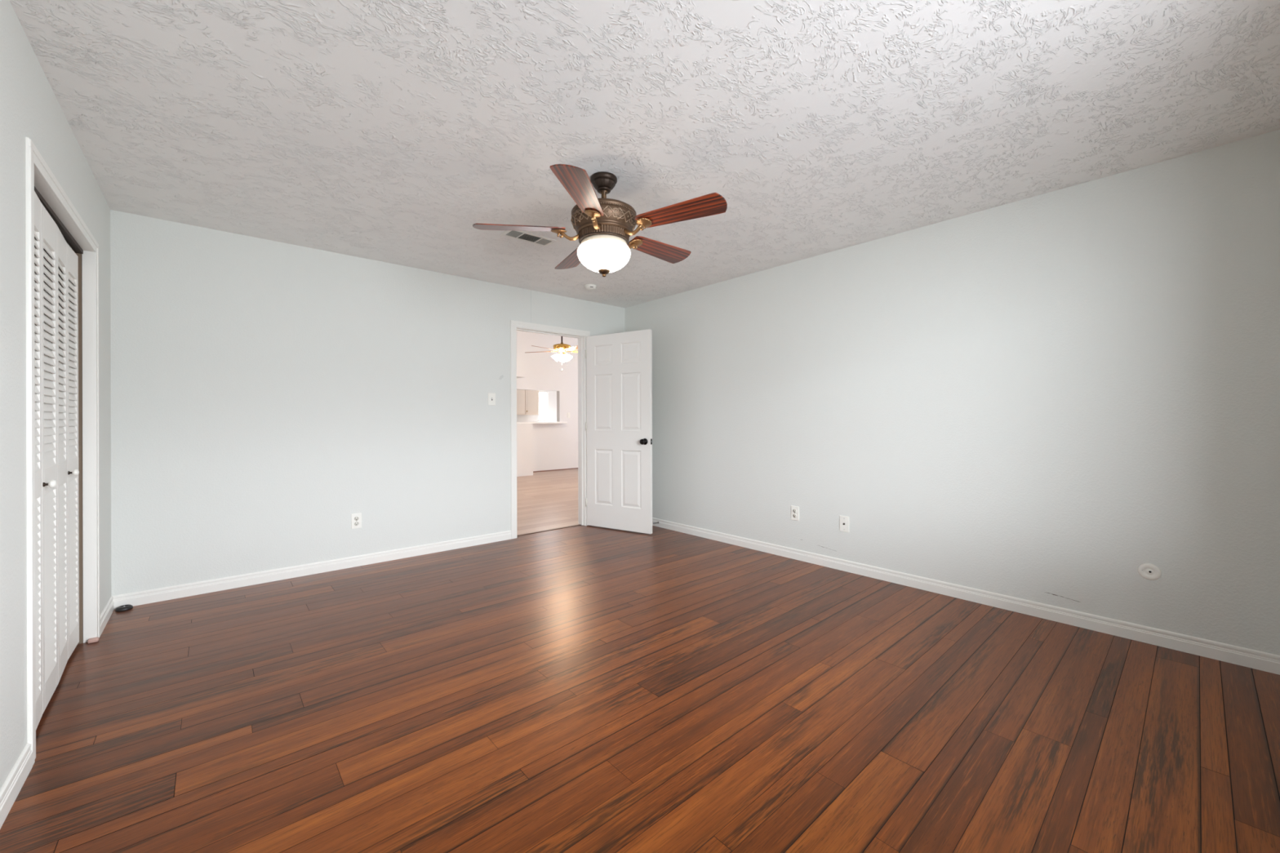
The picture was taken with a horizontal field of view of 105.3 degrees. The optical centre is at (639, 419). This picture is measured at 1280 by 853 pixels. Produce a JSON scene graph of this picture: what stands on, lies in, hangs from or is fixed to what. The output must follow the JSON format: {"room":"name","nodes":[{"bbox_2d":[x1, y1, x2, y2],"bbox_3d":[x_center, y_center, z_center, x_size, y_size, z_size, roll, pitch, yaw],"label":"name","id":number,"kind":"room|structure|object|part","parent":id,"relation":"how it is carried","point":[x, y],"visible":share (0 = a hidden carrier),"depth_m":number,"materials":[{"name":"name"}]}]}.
{"room":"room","nodes":[
{"label":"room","id":0,"kind":"room"},
{"bbox_2d":[43,248,45,330],"bbox_3d":[-2.815,-0.060,1.821,0.666,2.440,1.950,0,0,-41],"label":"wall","id":1,"kind":"structure","parent":0,"point":[43,248],"depth_m":2.67,"materials":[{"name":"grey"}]},
{"bbox_2d":[0,0,111,789],"bbox_3d":[-1.702,-0.063,1.147,0.120,2.440,4.768,0,0,-41],"label":"wall","id":2,"kind":"structure","parent":0,"point":[29,108],"depth_m":1.56,"materials":[{"name":"white paint"}]},
{"bbox_2d":[34,191,57,729],"bbox_3d":[-2.305,0.150,1.886,0.065,1.972,0.564,0,0,-41],"label":"door","id":3,"kind":"structure","parent":2,"relation":"in","point":[45,228],"depth_m":1.94,"materials":[{"name":"white wood"}]},
{"bbox_3d":[-2.214,0.150,1.772,0.026,1.972,0.271,0,0,-44],"label":"panel","id":4,"kind":"part","parent":3,"relation":"part of","materials":[{"name":"white wood"}]},
{"bbox_3d":[-2.409,0.151,1.979,0.026,1.972,0.288,0,0,-42],"label":"panel","id":5,"kind":"part","parent":3,"relation":"part of","materials":[{"name":"white wood"}]},
{"bbox_3d":[-2.297,0.254,1.910,0.021,0.033,0.033,0,0,-42],"label":"knob","id":6,"kind":"part","parent":3,"relation":"part of","materials":[{"name":"white ceramic"}]},
{"bbox_2d":[0,595,114,829],"bbox_3d":[-1.688,1.115,1.236,0.012,0.083,4.648,0,0,-41],"label":"baseboard","id":7,"kind":"structure","parent":2,"relation":"attached to","point":[11,788],"depth_m":1.52,"materials":[{"name":"white wood"}]},
{"bbox_2d":[34,186,83,253],"bbox_3d":[-2.506,-0.867,2.078,0.026,0.018,1.185,0,0,-41],"label":"trim","id":8,"kind":"structure","parent":2,"relation":"attached to","point":[66,234],"depth_m":2.20,"materials":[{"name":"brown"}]},
{"bbox_2d":[25,137,100,765],"bbox_3d":[-2.506,0.112,2.075,0.132,2.095,1.305,0,0,-41],"label":"trim","id":9,"kind":"structure","parent":2,"relation":"attached to","point":[38,174],"depth_m":2.33,"materials":[{"name":"white wood"}]},
{"bbox_2d":[57,226,79,684],"bbox_3d":[-2.688,0.152,2.295,0.060,1.972,0.550,0,0,-41],"label":"door","id":10,"kind":"structure","parent":2,"relation":"in","point":[68,472],"depth_m":2.31,"materials":[{"name":"white wood"}]},
{"bbox_3d":[-2.608,0.151,2.190,0.026,1.972,0.286,0,0,-44],"label":"panel","id":11,"kind":"part","parent":10,"relation":"part of","materials":[{"name":"white wood"}]},
{"bbox_3d":[-2.796,0.152,2.394,0.026,1.972,0.259,0,0,-41],"label":"panel","id":12,"kind":"part","parent":10,"relation":"part of","materials":[{"name":"white wood"}]},
{"bbox_3d":[-2.696,0.255,2.333,0.021,0.033,0.033,0,0,-41],"label":"knob","id":13,"kind":"part","parent":10,"relation":"part of","materials":[{"name":"white ceramic"}]},
{"bbox_2d":[68,248,83,644],"bbox_3d":[-2.925,0.133,2.512,0.078,2.055,0.016,0,0,-41],"label":"trim","id":14,"kind":"structure","parent":2,"relation":"attached to","point":[80,322],"depth_m":2.53,"materials":[{"name":"white wood"}]},
{"bbox_2d":[110,209,624,595],"bbox_3d":[-1.739,-0.063,4.362,4.302,2.440,0.116,0,0,-41],"label":"wall","id":15,"kind":"structure","parent":0,"point":[266,395],"depth_m":3.58,"materials":[{"name":"white paint"}]},
{"bbox_2d":[112,530,511,609],"bbox_3d":[-1.693,1.115,4.314,4.062,0.083,0.012,0,0,-41],"label":"baseboard","id":16,"kind":"structure","parent":15,"relation":"attached to","point":[141,597],"depth_m":3.57,"materials":[{"name":"white wood"}]},
{"bbox_2d":[351,512,361,528],"bbox_3d":[-2.231,0.800,3.845,0.072,0.118,0.009,0,0,-41],"label":"wall outlet","id":17,"kind":"object","parent":15,"relation":"attached to","point":[356,518],"visible":1,"depth_m":3.84,"materials":[{"name":"white plastic"}]},
{"bbox_2d":[488,392,495,405],"bbox_3d":[-1.387,-0.188,4.582,0.072,0.116,0.016,0,0,-41],"label":"light switch","id":18,"kind":"object","parent":15,"relation":"attached to","point":[491,396],"visible":1,"depth_m":4.58,"materials":[{"name":"white plastic"}]},
{"bbox_2d":[530,289,531,322],"bbox_3d":[-1.085,-1.123,4.860,0.003,0.325,0.001,0,0,-41],"label":"trim","id":19,"kind":"structure","parent":15,"relation":"attached to","point":[531,290],"depth_m":4.86,"materials":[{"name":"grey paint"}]},
{"bbox_2d":[516,524,580,536],"bbox_3d":[-0.942,1.152,5.075,0.802,0.004,0.030,0,0,-41],"label":"trim","id":20,"kind":"structure","parent":15,"relation":"attached to","point":[579,524],"depth_m":5.07,"materials":[{"name":"brown"}]},
{"bbox_2d":[510,320,590,538],"bbox_3d":[-0.941,0.099,5.069,0.934,2.111,0.155,0,0,-41],"label":"trim","id":21,"kind":"structure","parent":15,"relation":"attached to","point":[513,324],"depth_m":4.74,"materials":[{"name":"white wood"}]},
{"bbox_2d":[585,328,652,533],"bbox_3d":[-0.227,0.124,5.073,0.822,2.032,0.173,0,0,32],"label":"door","id":22,"kind":"structure","parent":15,"relation":"in","point":[619,424],"depth_m":5.04,"materials":[{"name":"white wood"}]},
{"bbox_3d":[0.032,0.223,4.849,0.064,0.064,0.069,0,0,32],"label":"knob","id":23,"kind":"part","parent":22,"relation":"part of","materials":[{"name":"black metal"}]},
{"bbox_2d":[516,359,525,377],"bbox_3d":[-2.837,-1.060,10.002,0.920,0.360,0.320,0,0,-41],"label":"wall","id":24,"kind":"structure","parent":0,"point":[521,363],"depth_m":10.12,"materials":[{"name":"white paint"}]},
{"bbox_2d":[516,423,533,476],"bbox_3d":[-2.746,0.630,9.957,0.990,1.060,0.500,0,0,-41],"label":"wall","id":25,"kind":"structure","parent":0,"point":[524,431],"depth_m":9.98,"materials":[{"name":"white paint"}]},
{"bbox_2d":[516,422,567,423],"bbox_3d":[-2.292,0.079,10.689,1.400,0.040,0.400,0,0,-41],"label":"shelf","id":26,"kind":"object","parent":25,"relation":"on","point":[517,422],"visible":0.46,"depth_m":10.57,"materials":[{"name":"white wood"}]},
{"bbox_2d":[516,390,556,422],"bbox_3d":[-5.047,-0.483,12.132,10.800,3.300,0.100,0,0,-41],"label":"wall","id":27,"kind":"structure","parent":0,"point":[552,395],"depth_m":14.17,"materials":[{"name":"white paint"}]},
{"bbox_2d":[516,389,538,414],"bbox_3d":[-3.508,-0.593,13.121,1.620,0.950,0.381,0,0,-41],"label":"upper cabinet","id":28,"kind":"object","parent":27,"relation":"attached to","point":[527,401],"visible":0.23,"depth_m":13.30,"materials":[{"name":"beige wood"}]},
{"bbox_3d":[-3.265,-0.594,13.133,0.380,0.910,0.024,0,0,-41],"label":"door","id":29,"kind":"part","parent":28,"relation":"part of","materials":[{"name":"beige wood"}]},
{"bbox_3d":[-2.968,-0.594,13.393,0.390,0.910,0.024,0,0,-41],"label":"door","id":30,"kind":"part","parent":28,"relation":"part of","materials":[{"name":"beige wood"}]},
{"bbox_2d":[538,391,547,420],"bbox_3d":[-2.807,-0.375,14.082,0.300,0.830,0.040,0,0,-41],"label":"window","id":31,"kind":"structure","parent":27,"relation":"in","point":[539,392],"depth_m":14.16,"materials":[{"name":"white"}]},
{"bbox_2d":[516,330,577,471],"bbox_3d":[-3.176,-0.489,9.996,10.800,3.300,0.120,0,0,-41],"label":"wall","id":32,"kind":"structure","parent":0,"point":[555,446],"depth_m":10.98,"materials":[{"name":"white paint"}]},
{"bbox_2d":[533,467,577,472],"bbox_3d":[-0.795,1.143,11.985,4.605,0.022,0.018,0,0,-41],"label":"baseboard","id":33,"kind":"structure","parent":32,"relation":"attached to","point":[573,468],"depth_m":11.00,"materials":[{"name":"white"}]},
{"bbox_2d":[0,468,1279,852],"bbox_3d":[0.029,1.166,6.231,10.950,0.030,10.000,0,0,-41],"label":"floor","id":34,"kind":"structure","parent":0,"point":[577,689],"depth_m":1.87,"materials":[{"name":"brown wood"}]},
{"bbox_2d":[87,636,98,643],"bbox_3d":[-2.845,1.150,2.543,0.038,0.020,0.032,0,0,-41],"label":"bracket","id":35,"kind":"object","parent":34,"relation":"on","point":[92,640],"visible":1,"depth_m":2.54,"materials":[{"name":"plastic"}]},
{"bbox_2d":[115,604,133,612],"bbox_3d":[-3.145,1.149,2.978,0.076,0.024,0.076,0,0,-41],"label":"door stop","id":36,"kind":"object","parent":34,"relation":"on","point":[125,607],"visible":1,"depth_m":2.96,"materials":[{"name":"black rubber"}]},
{"bbox_2d":[8,0,1279,307],"bbox_3d":[-0.173,-1.338,2.570,4.302,0.100,4.888,0,0,-41],"label":"ceiling","id":37,"kind":"structure","parent":0,"point":[384,131],"depth_m":2.03,"materials":[{"name":"white paint"}]},
{"bbox_2d":[500,230,557,246],"bbox_3d":[-0.782,-1.282,3.453,0.360,0.008,0.156,0,0,-41],"label":"ceiling vent","id":38,"kind":"object","parent":37,"relation":"in","point":[524,236],"visible":0.91,"depth_m":3.45,"materials":[{"name":"white metal"}]},
{"bbox_2d":[584,284,596,290],"bbox_3d":[-0.475,-1.268,4.705,0.116,0.038,0.116,0,0,-41],"label":"smoke detector","id":39,"kind":"object","parent":37,"relation":"attached to","point":[588,286],"visible":1,"depth_m":4.67,"materials":[{"name":"white plastic"}]},
{"bbox_2d":[472,164,727,276],"bbox_3d":[-0.168,-1.024,2.646,1.256,0.528,1.287,0,0,-41],"label":"ceiling fan","id":40,"kind":"object","parent":37,"relation":"hanging from","point":[603,226],"visible":1,"depth_m":2.49,"materials":[{"name":"brown wood"}]},
{"bbox_3d":[-0.625,-0.994,2.540,0.467,0.006,0.152,-2,12,-9],"label":"blade","id":41,"kind":"part","parent":40,"relation":"part of","materials":[{"name":"brown wood"}]},
{"bbox_3d":[-0.391,-0.995,2.999,0.152,0.006,0.467,-15,5,-27],"label":"blade","id":42,"kind":"part","parent":40,"relation":"part of","materials":[{"name":"brown wood"}]},
{"bbox_3d":[-0.261,-1.010,2.176,0.152,0.006,0.467,11,1,9],"label":"blade","id":43,"kind":"part","parent":40,"relation":"part of","materials":[{"name":"brown wood"}]},
{"bbox_3d":[-0.192,-0.854,2.609,0.285,0.124,0.285,0,0,-41],"label":"lamp shade","id":44,"kind":"part","parent":40,"relation":"part of","materials":[{"name":"white glass"}]},
{"bbox_3d":[0.117,-1.011,2.919,0.467,0.006,0.152,-1,-14,-45],"label":"blade","id":45,"kind":"part","parent":40,"relation":"part of","materials":[{"name":"brown wood"}]},
{"bbox_3d":[0.198,-1.020,2.410,0.467,0.006,0.152,-2,-13,27],"label":"blade","id":46,"kind":"part","parent":40,"relation":"part of","materials":[{"name":"brown wood"}]},
{"bbox_2d":[624,129,1279,655],"bbox_3d":[1.444,-0.073,3.903,0.120,2.440,4.768,0,0,-41],"label":"wall","id":47,"kind":"structure","parent":0,"point":[1066,392],"depth_m":2.85,"materials":[{"name":"white paint"}]},
{"bbox_2d":[791,505,799,520],"bbox_3d":[1.271,0.770,4.006,0.009,0.116,0.072,0,0,-41],"label":"wall outlet","id":48,"kind":"object","parent":47,"relation":"attached to","point":[794,509],"visible":1,"depth_m":4.00,"materials":[{"name":"white plastic"}]},
{"bbox_2d":[839,515,848,532],"bbox_3d":[1.542,0.792,3.691,0.016,0.118,0.074,0,0,-41],"label":"outlet","id":49,"kind":"object","parent":47,"relation":"attached to","point":[843,520],"visible":1,"depth_m":3.69,"materials":[{"name":"white plastic"}]},
{"bbox_2d":[652,517,1279,675],"bbox_3d":[1.358,1.106,3.905,0.012,0.083,4.648,0,0,-41],"label":"baseboard","id":50,"kind":"structure","parent":47,"relation":"attached to","point":[1246,657],"depth_m":2.85,"materials":[{"name":"white wood"}]},
{"bbox_2d":[1137,563,1161,580],"bbox_3d":[2.598,0.778,2.491,0.008,0.085,0.085,0,0,-41],"label":"round cover plate","id":51,"kind":"object","parent":47,"relation":"attached to","point":[1149,571],"visible":1,"depth_m":2.49,"materials":[{"name":"white plastic"}]},
{"bbox_3d":[-2.446,-2.191,9.157,10.800,0.100,8.012,0,0,-41],"label":"ceiling","id":52,"kind":"structure","parent":0,"visible":0},
{"bbox_2d":[525,336,577,372],"bbox_3d":[-1.264,-1.465,8.047,1.267,1.360,1.224,0,0,-41],"label":"ceiling fan","id":53,"kind":"object","parent":52,"relation":"hanging from","point":[562,348],"visible":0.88,"depth_m":8.02,"materials":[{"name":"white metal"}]},
{"bbox_3d":[-1.384,-1.032,8.084,0.124,0.100,0.124,42,-1,-1],"label":"lamp shade","id":54,"kind":"part","parent":53,"relation":"part of","materials":[{"name":"beige glass"}]},
{"bbox_3d":[-1.289,-1.032,7.992,0.124,0.100,0.124,0,-42,-1],"label":"lamp shade","id":55,"kind":"part","parent":53,"relation":"part of","materials":[{"name":"beige glass"}]},
{"bbox_3d":[-1.198,-1.033,8.088,0.124,0.100,0.124,-42,1,-1],"label":"lamp shade","id":56,"kind":"part","parent":53,"relation":"part of","materials":[{"name":"beige glass"}]},
{"bbox_3d":[-1.026,-1.130,7.766,0.132,0.006,0.490,14,-9,-39],"label":"blade","id":57,"kind":"part","parent":53,"relation":"part of","materials":[{"name":"white wood"}]}
]}

